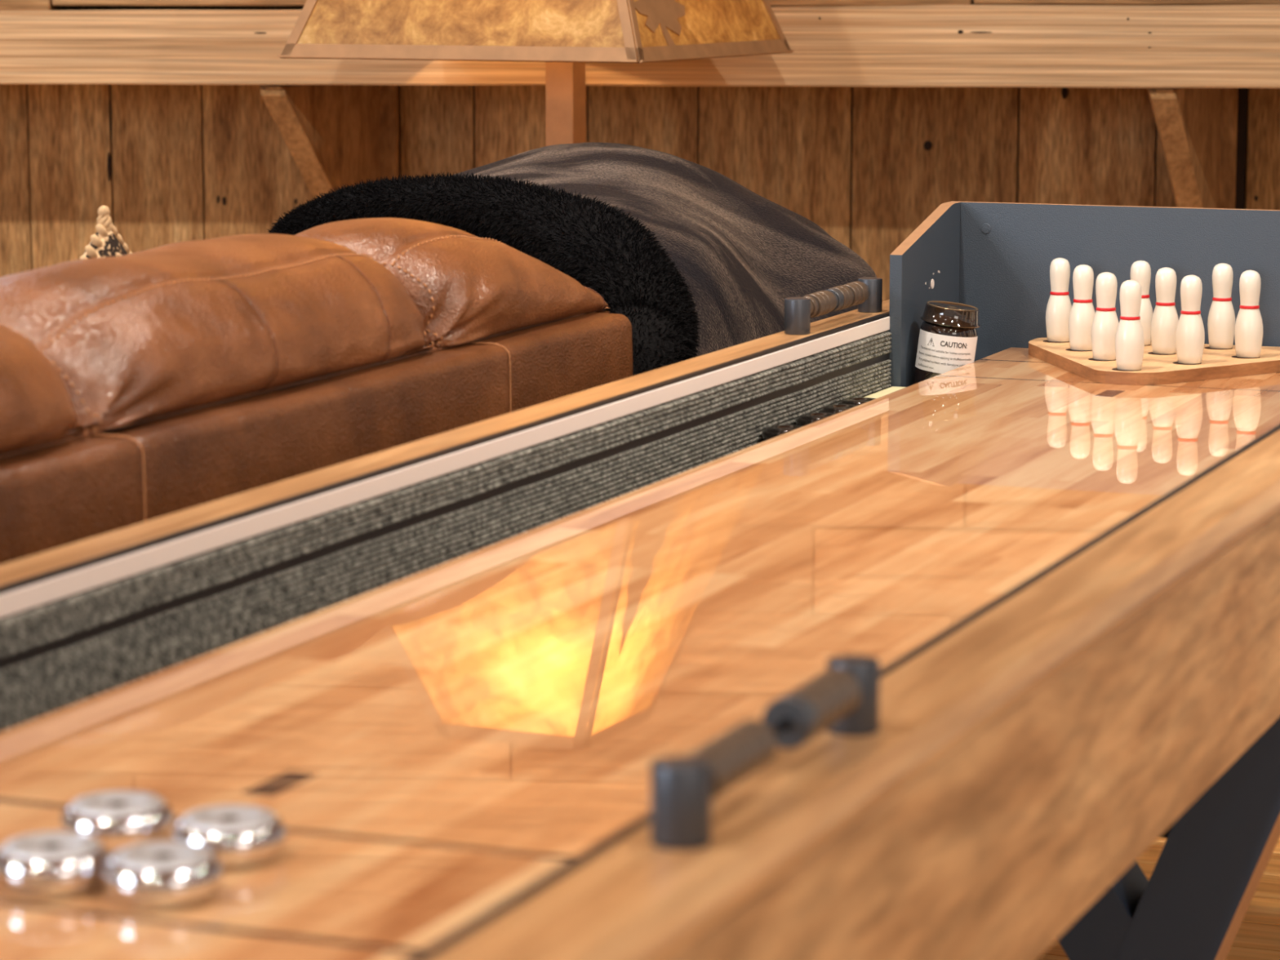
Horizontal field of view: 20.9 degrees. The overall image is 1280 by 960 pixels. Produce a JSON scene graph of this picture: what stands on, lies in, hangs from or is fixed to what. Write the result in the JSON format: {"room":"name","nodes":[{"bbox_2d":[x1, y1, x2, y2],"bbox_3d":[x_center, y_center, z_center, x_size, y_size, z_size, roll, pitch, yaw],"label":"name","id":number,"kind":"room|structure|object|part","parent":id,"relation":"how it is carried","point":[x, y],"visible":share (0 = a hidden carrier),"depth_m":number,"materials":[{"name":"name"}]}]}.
{"room":"game room","nodes":[
{"label":"game room","id":0,"kind":"room"},
{"bbox_2d":[0,0,1279,301],"bbox_3d":[-0.345,-1.163,6.568,5.100,2.800,0.084,1,9,5],"label":"wall","id":1,"kind":"structure","parent":0,"point":[170,164],"depth_m":6.57,"materials":[{"name":"brown wood"}]},
{"bbox_2d":[259,84,399,198],"bbox_3d":[-0.571,-0.469,6.436,0.062,0.567,0.460,4,9,24],"label":"shelf bracket","id":2,"kind":"object","parent":1,"relation":"attached to","point":[335,135],"depth_m":6.41,"materials":[{"name":"brown wood"}]},
{"bbox_3d":[-0.486,-0.488,6.620,0.050,0.550,0.042,1,9,5],"label":"wall post","id":3,"kind":"part","parent":2,"relation":"part of","materials":[{"name":"brown wood"}]},
{"bbox_2d":[0,4,1279,88],"bbox_3d":[-0.268,-0.805,6.353,4.700,0.151,0.443,1,9,5],"label":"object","id":4,"kind":"structure","parent":1,"relation":"attached to","point":[941,46],"depth_m":6.08,"materials":[{"name":"brown wood"}]},
{"bbox_2d":[0,0,1279,10],"bbox_3d":[-0.283,-1.606,6.057,4.696,1.571,0.070,1,9,5],"label":"trim","id":5,"kind":"structure","parent":1,"relation":"attached to","point":[5,5],"depth_m":6.09,"materials":[{"name":"brown wood"}]},
{"bbox_2d":[1146,88,1238,208],"bbox_3d":[0.998,-0.449,6.301,0.062,0.567,0.460,4,9,24],"label":"shelf bracket","id":6,"kind":"object","parent":1,"relation":"attached to","point":[1197,127],"depth_m":6.27,"materials":[{"name":"brown wood"}]},
{"bbox_3d":[1.083,-0.468,6.484,0.050,0.550,0.042,1,9,5],"label":"wall post","id":7,"kind":"part","parent":6,"relation":"part of","materials":[{"name":"brown wood"}]},
{"bbox_2d":[1235,88,1247,208],"bbox_3d":[1.120,-0.469,6.493,0.015,0.550,0.016,1,9,5],"label":"trim","id":8,"kind":"structure","parent":1,"relation":"attached to","point":[1242,95],"depth_m":6.46,"materials":[{"name":"black wood"}]},
{"bbox_2d":[1036,836,1279,959],"bbox_3d":[0.275,0.838,2.759,12.577,0.020,11.038,3,9,21],"label":"floor","id":9,"kind":"structure","parent":0,"point":[1257,937],"depth_m":4.47,"materials":[{"name":"brown wood"}]},
{"bbox_2d":[0,217,633,564],"bbox_3d":[-0.955,0.319,2.894,1.022,0.963,2.720,3,9,21],"label":"leather sofa","id":10,"kind":"object","parent":9,"relation":"on","point":[136,388],"visible":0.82,"depth_m":3.10,"materials":[{"name":"brown leather"}]},
{"bbox_2d":[0,326,91,453],"bbox_3d":[-0.693,0.132,2.600,0.302,0.502,0.666,3,9,21],"label":"cushion","id":11,"kind":"object","parent":10,"relation":"on","point":[40,414],"depth_m":2.75,"materials":[{"name":"leather"}]},
{"bbox_2d":[79,205,132,259],"bbox_3d":[-0.544,-0.020,3.564,0.120,0.523,0.566,3,9,21],"label":"pine cone","id":12,"kind":"object","parent":10,"relation":"on","point":[107,242],"visible":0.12,"depth_m":3.52,"materials":[{"name":"beige plant"}]},
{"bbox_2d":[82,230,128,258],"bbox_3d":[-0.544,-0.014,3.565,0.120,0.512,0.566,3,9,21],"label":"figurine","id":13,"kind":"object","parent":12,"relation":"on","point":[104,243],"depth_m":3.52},
{"bbox_2d":[0,233,437,435],"bbox_3d":[-0.445,0.038,3.217,0.300,0.504,0.666,3,9,21],"label":"cushion","id":14,"kind":"object","parent":10,"relation":"on","point":[172,339],"depth_m":3.06,"materials":[{"name":"leather"}]},
{"bbox_2d":[295,217,609,347],"bbox_3d":[-0.228,-0.042,3.757,0.299,0.502,0.496,3,9,21],"label":"cushion","id":15,"kind":"object","parent":10,"relation":"on","point":[468,290],"depth_m":3.54,"materials":[{"name":"leather"}]},
{"bbox_2d":[266,142,876,375],"bbox_3d":[-0.041,0.021,4.716,0.848,0.937,1.448,-5,10,-30],"label":"blanket","id":16,"kind":"object","parent":10,"relation":"on","point":[698,262],"visible":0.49,"depth_m":4.35,"materials":[{"name":"black fabric"}]},
{"bbox_2d":[277,0,794,146],"bbox_3d":[-0.162,-0.432,5.818,0.674,1.575,0.674,3,9,21],"label":"floor lamp","id":17,"kind":"object","parent":9,"relation":"on","point":[566,35],"visible":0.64,"depth_m":5.53,"materials":[{"name":"orange paper"}]},
{"bbox_3d":[-0.370,-0.972,5.831,0.192,0.510,0.634,4,9,24],"label":"shade frame","id":18,"kind":"part","parent":17,"relation":"part of","materials":[{"name":"brown wood"}]},
{"bbox_3d":[-0.260,-0.927,5.531,0.634,0.510,0.210,3,9,21],"label":"shade frame","id":19,"kind":"part","parent":17,"relation":"part of","materials":[{"name":"orange metal"}]},
{"bbox_3d":[-0.254,-0.927,5.536,0.621,0.499,0.181,4,9,24],"label":"mica panel","id":20,"kind":"part","parent":17,"relation":"part of","materials":[{"name":"orange"}]},
{"bbox_3d":[0.043,-0.944,5.648,0.181,0.499,0.621,4,9,24],"label":"mica panel","id":21,"kind":"part","parent":17,"relation":"part of","materials":[{"name":"orange"}]},
{"bbox_3d":[0.049,-0.944,5.642,0.210,0.510,0.634,3,9,21],"label":"shade frame","id":22,"kind":"part","parent":17,"relation":"part of","materials":[{"name":"orange metal"}]},
{"bbox_2d":[0,200,1279,959],"bbox_3d":[0.123,0.347,2.833,0.858,0.926,3.160,3,9,21],"label":"table","id":23,"kind":"object","parent":9,"relation":"on","point":[926,669],"depth_m":2.44,"materials":[{"name":"brown wood"}]},
{"bbox_2d":[0,831,111,897],"bbox_3d":[-0.306,0.200,1.809,0.062,0.024,0.062,-5,10,-28],"label":"puck","id":24,"kind":"object","parent":23,"relation":"on","point":[44,864],"visible":0.96,"depth_m":1.79,"materials":[{"name":"silver metal"}]},
{"bbox_2d":[60,791,175,853],"bbox_3d":[-0.285,0.186,1.898,0.062,0.024,0.062,-2,9,-12],"label":"puck","id":25,"kind":"object","parent":23,"relation":"on","point":[118,820],"visible":0.87,"depth_m":1.88,"materials":[{"name":"silver metal"}]},
{"bbox_2d":[102,840,223,908],"bbox_3d":[-0.246,0.203,1.789,0.062,0.024,0.062,1,9,10],"label":"puck","id":26,"kind":"object","parent":23,"relation":"on","point":[163,874],"visible":1,"depth_m":1.77,"materials":[{"name":"silver metal"}]},
{"bbox_2d":[171,804,287,868],"bbox_3d":[-0.221,0.191,1.866,0.062,0.024,0.062,3,9,21],"label":"puck","id":27,"kind":"object","parent":23,"relation":"on","point":[241,836],"visible":0.88,"depth_m":1.85,"materials":[{"name":"silver metal"}]},
{"bbox_3d":[-0.224,-0.006,2.920,0.050,0.020,3.160,3,9,21],"label":"rail","id":28,"kind":"part","parent":23,"relation":"part of","materials":[{"name":"brown wood"}]},
{"bbox_3d":[0.020,0.154,1.659,0.029,0.040,0.029,3,9,21],"label":"post","id":29,"kind":"part","parent":23,"relation":"part of","materials":[{"name":"grey metal"}]},
{"bbox_3d":[0.068,0.129,1.779,0.006,0.006,0.242,3,9,21],"label":"rod","id":30,"kind":"part","parent":23,"relation":"part of","materials":[{"name":"grey metal"}]},
{"bbox_2d":[761,424,803,441],"bbox_3d":[0.158,-0.047,3.713,0.056,0.020,0.056,3,9,21],"label":"puck","id":31,"kind":"object","parent":23,"relation":"on","point":[771,432],"visible":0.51,"depth_m":3.70,"materials":[{"name":"black"}]},
{"bbox_3d":[0.177,-0.184,3.901,0.029,0.040,0.029,3,9,21],"label":"post","id":32,"kind":"part","parent":23,"relation":"part of","materials":[{"name":"grey metal"}]},
{"bbox_2d":[795,412,835,426],"bbox_3d":[0.199,-0.062,3.814,0.056,0.020,0.056,3,9,21],"label":"puck","id":33,"kind":"object","parent":23,"relation":"on","point":[803,420],"visible":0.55,"depth_m":3.80,"materials":[{"name":"black"}]},
{"bbox_2d":[817,404,857,413],"bbox_3d":[0.227,-0.073,3.884,0.056,0.020,0.056,3,9,21],"label":"puck","id":34,"kind":"object","parent":23,"relation":"on","point":[836,408],"visible":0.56,"depth_m":3.88,"materials":[{"name":"black"}]},
{"bbox_3d":[0.117,0.118,1.900,0.029,0.040,0.029,3,9,21],"label":"post","id":35,"kind":"part","parent":23,"relation":"part of","materials":[{"name":"grey metal"}]},
{"bbox_3d":[0.429,0.033,2.663,0.072,0.020,3.160,3,9,21],"label":"rail","id":36,"kind":"part","parent":23,"relation":"part of","materials":[{"name":"brown wood"}]},
{"bbox_2d":[837,397,875,405],"bbox_3d":[0.252,-0.082,3.945,0.056,0.020,0.056,3,9,21],"label":"puck","id":37,"kind":"object","parent":23,"relation":"on","point":[852,401],"visible":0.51,"depth_m":3.94,"materials":[{"name":"black"}]},
{"bbox_3d":[0.275,-0.221,4.143,0.029,0.040,0.029,3,9,21],"label":"post","id":38,"kind":"part","parent":23,"relation":"part of","materials":[{"name":"grey metal"}]},
{"bbox_3d":[0.305,-0.093,4.046,0.076,0.011,0.160,3,9,21],"label":"wooden slat","id":39,"kind":"part","parent":23,"relation":"part of","materials":[{"name":"beige wood"}]},
{"bbox_3d":[0.347,-0.220,4.231,0.015,0.223,0.239,3,9,21],"label":"panel","id":40,"kind":"part","parent":23,"relation":"part of","materials":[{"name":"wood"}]},
{"bbox_2d":[913,300,980,384],"bbox_3d":[0.367,-0.158,4.155,0.080,0.111,0.072,3,9,21],"label":"jar","id":41,"kind":"object","parent":23,"relation":"on","point":[948,333],"visible":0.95,"depth_m":4.13,"materials":[{"name":"black glass"}]},
{"bbox_3d":[0.371,-0.198,4.147,0.072,0.028,0.072,3,9,21],"label":"lid","id":42,"kind":"part","parent":41,"relation":"part of","materials":[{"name":"black"}]},
{"bbox_3d":[0.373,-0.207,4.145,0.061,0.009,0.062,3,9,21],"label":"lid","id":43,"kind":"part","parent":41,"relation":"part of","materials":[{"name":"brown metal"}]},
{"bbox_3d":[0.459,0.449,3.201,0.493,0.616,0.095,3,9,21],"label":"leg","id":44,"kind":"part","parent":23,"relation":"part of","materials":[{"name":"black metal"}]},
{"bbox_3d":[0.680,-0.220,4.236,0.629,0.223,0.014,3,9,21],"label":"panel","id":45,"kind":"part","parent":23,"relation":"part of","materials":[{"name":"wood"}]},
{"bbox_2d":[1028,337,1279,385],"bbox_3d":[0.606,-0.137,4.076,0.370,0.015,0.319,3,9,21],"label":"rack","id":46,"kind":"object","parent":23,"relation":"on","point":[1156,369],"visible":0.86,"depth_m":4.02,"materials":[{"name":"brown wood"}]},
{"bbox_2d":[1043,340,1069,342],"bbox_3d":[0.508,-0.169,4.241,0.033,0.001,0.033,3,9,21],"label":"socket","id":47,"kind":"object","parent":46,"relation":"attached to","point":[1044,341],"depth_m":4.23,"materials":[{"name":"brown"}]},
{"bbox_2d":[1045,257,1071,342],"bbox_3d":[0.511,-0.220,4.232,0.033,0.102,0.033,7,11,37],"label":"pin","id":48,"kind":"object","parent":46,"relation":"on","point":[1059,306],"visible":0.93,"depth_m":4.22,"materials":[{"name":"white plastic"}]},
{"bbox_2d":[1065,348,1092,351],"bbox_3d":[0.525,-0.155,4.148,0.033,0.001,0.033,3,9,21],"label":"socket","id":49,"kind":"object","parent":46,"relation":"attached to","point":[1066,349],"depth_m":4.13,"materials":[{"name":"brown"}]},
{"bbox_2d":[1068,264,1095,351],"bbox_3d":[0.528,-0.206,4.140,0.033,0.102,0.033,5,10,29],"label":"pin","id":50,"kind":"object","parent":46,"relation":"on","point":[1082,315],"visible":0.97,"depth_m":4.13,"materials":[{"name":"white plastic"}]},
{"bbox_2d":[1088,358,1115,360],"bbox_3d":[0.539,-0.141,4.051,0.033,0.001,0.033,3,9,21],"label":"socket","id":51,"kind":"object","parent":46,"relation":"attached to","point":[1089,359],"depth_m":4.04,"materials":[{"name":"brown"}]},
{"bbox_2d":[1091,271,1119,360],"bbox_3d":[0.542,-0.191,4.042,0.033,0.102,0.033,-6,11,-35],"label":"pin","id":52,"kind":"object","parent":46,"relation":"on","point":[1105,322],"visible":0.97,"depth_m":4.03,"materials":[{"name":"white"}]},
{"bbox_2d":[1111,368,1141,371],"bbox_3d":[0.554,-0.126,3.953,0.033,0.001,0.033,3,9,21],"label":"socket","id":53,"kind":"object","parent":46,"relation":"attached to","point":[1113,369],"depth_m":3.94,"materials":[{"name":"brown"}]},
{"bbox_2d":[1115,280,1144,370],"bbox_3d":[0.557,-0.176,3.944,0.033,0.102,0.033,3,9,21],"label":"pin","id":54,"kind":"object","parent":46,"relation":"on","point":[1129,338],"visible":1,"depth_m":3.93,"materials":[{"name":"white"}]},
{"bbox_2d":[1129,260,1153,345],"bbox_3d":[0.604,-0.214,4.195,0.033,0.102,0.033,-3,9,-19],"label":"pin","id":55,"kind":"object","parent":46,"relation":"on","point":[1140,270],"visible":0.56,"depth_m":4.18,"materials":[{"name":"white plastic"}]},
{"bbox_2d":[1147,351,1175,355],"bbox_3d":[0.618,-0.150,4.112,0.033,0.001,0.033,3,9,21],"label":"socket","id":56,"kind":"object","parent":46,"relation":"attached to","point":[1148,353],"depth_m":4.10,"materials":[{"name":"brown"}]},
{"bbox_2d":[1151,266,1178,354],"bbox_3d":[0.621,-0.200,4.103,0.033,0.102,0.033,-4,10,-27],"label":"pin","id":57,"kind":"object","parent":46,"relation":"on","point":[1165,320],"visible":0.96,"depth_m":4.09,"materials":[{"name":"white plastic"}]},
{"bbox_2d":[1172,361,1201,364],"bbox_3d":[0.632,-0.135,4.014,0.033,0.001,0.033,3,9,21],"label":"socket","id":58,"kind":"object","parent":46,"relation":"attached to","point":[1173,362],"depth_m":4.00,"materials":[{"name":"brown"}]},
{"bbox_2d":[1175,275,1204,364],"bbox_3d":[0.635,-0.186,4.005,0.033,0.102,0.033,0,9,-3],"label":"pin","id":59,"kind":"object","parent":46,"relation":"on","point":[1190,333],"visible":1,"depth_m":4.00,"materials":[{"name":"white"}]},
{"bbox_2d":[1204,346,1232,349],"bbox_3d":[0.694,-0.158,4.167,0.033,0.001,0.033,3,9,21],"label":"socket","id":60,"kind":"object","parent":46,"relation":"attached to","point":[1206,348],"depth_m":4.16,"materials":[{"name":"brown"}]},
{"bbox_2d":[1207,262,1235,349],"bbox_3d":[0.697,-0.209,4.159,0.033,0.102,0.033,2,9,13],"label":"pin","id":61,"kind":"object","parent":46,"relation":"on","point":[1221,316],"visible":0.99,"depth_m":4.15,"materials":[{"name":"white plastic"}]},
{"bbox_2d":[1231,355,1259,358],"bbox_3d":[0.711,-0.144,4.075,0.033,0.001,0.033,3,9,21],"label":"socket","id":62,"kind":"object","parent":46,"relation":"attached to","point":[1233,357],"depth_m":4.07,"materials":[{"name":"brown"}]},
{"bbox_2d":[1234,270,1262,358],"bbox_3d":[0.714,-0.195,4.066,0.033,0.102,0.033,1,9,5],"label":"pin","id":63,"kind":"object","parent":46,"relation":"on","point":[1248,331],"visible":1,"depth_m":4.06,"materials":[{"name":"white plastic"}]},
{"bbox_3d":[0.483,0.450,3.191,0.328,0.616,0.095,3,9,21],"label":"leg","id":64,"kind":"part","parent":23,"relation":"part of","materials":[{"name":"black metal"}]}
]}

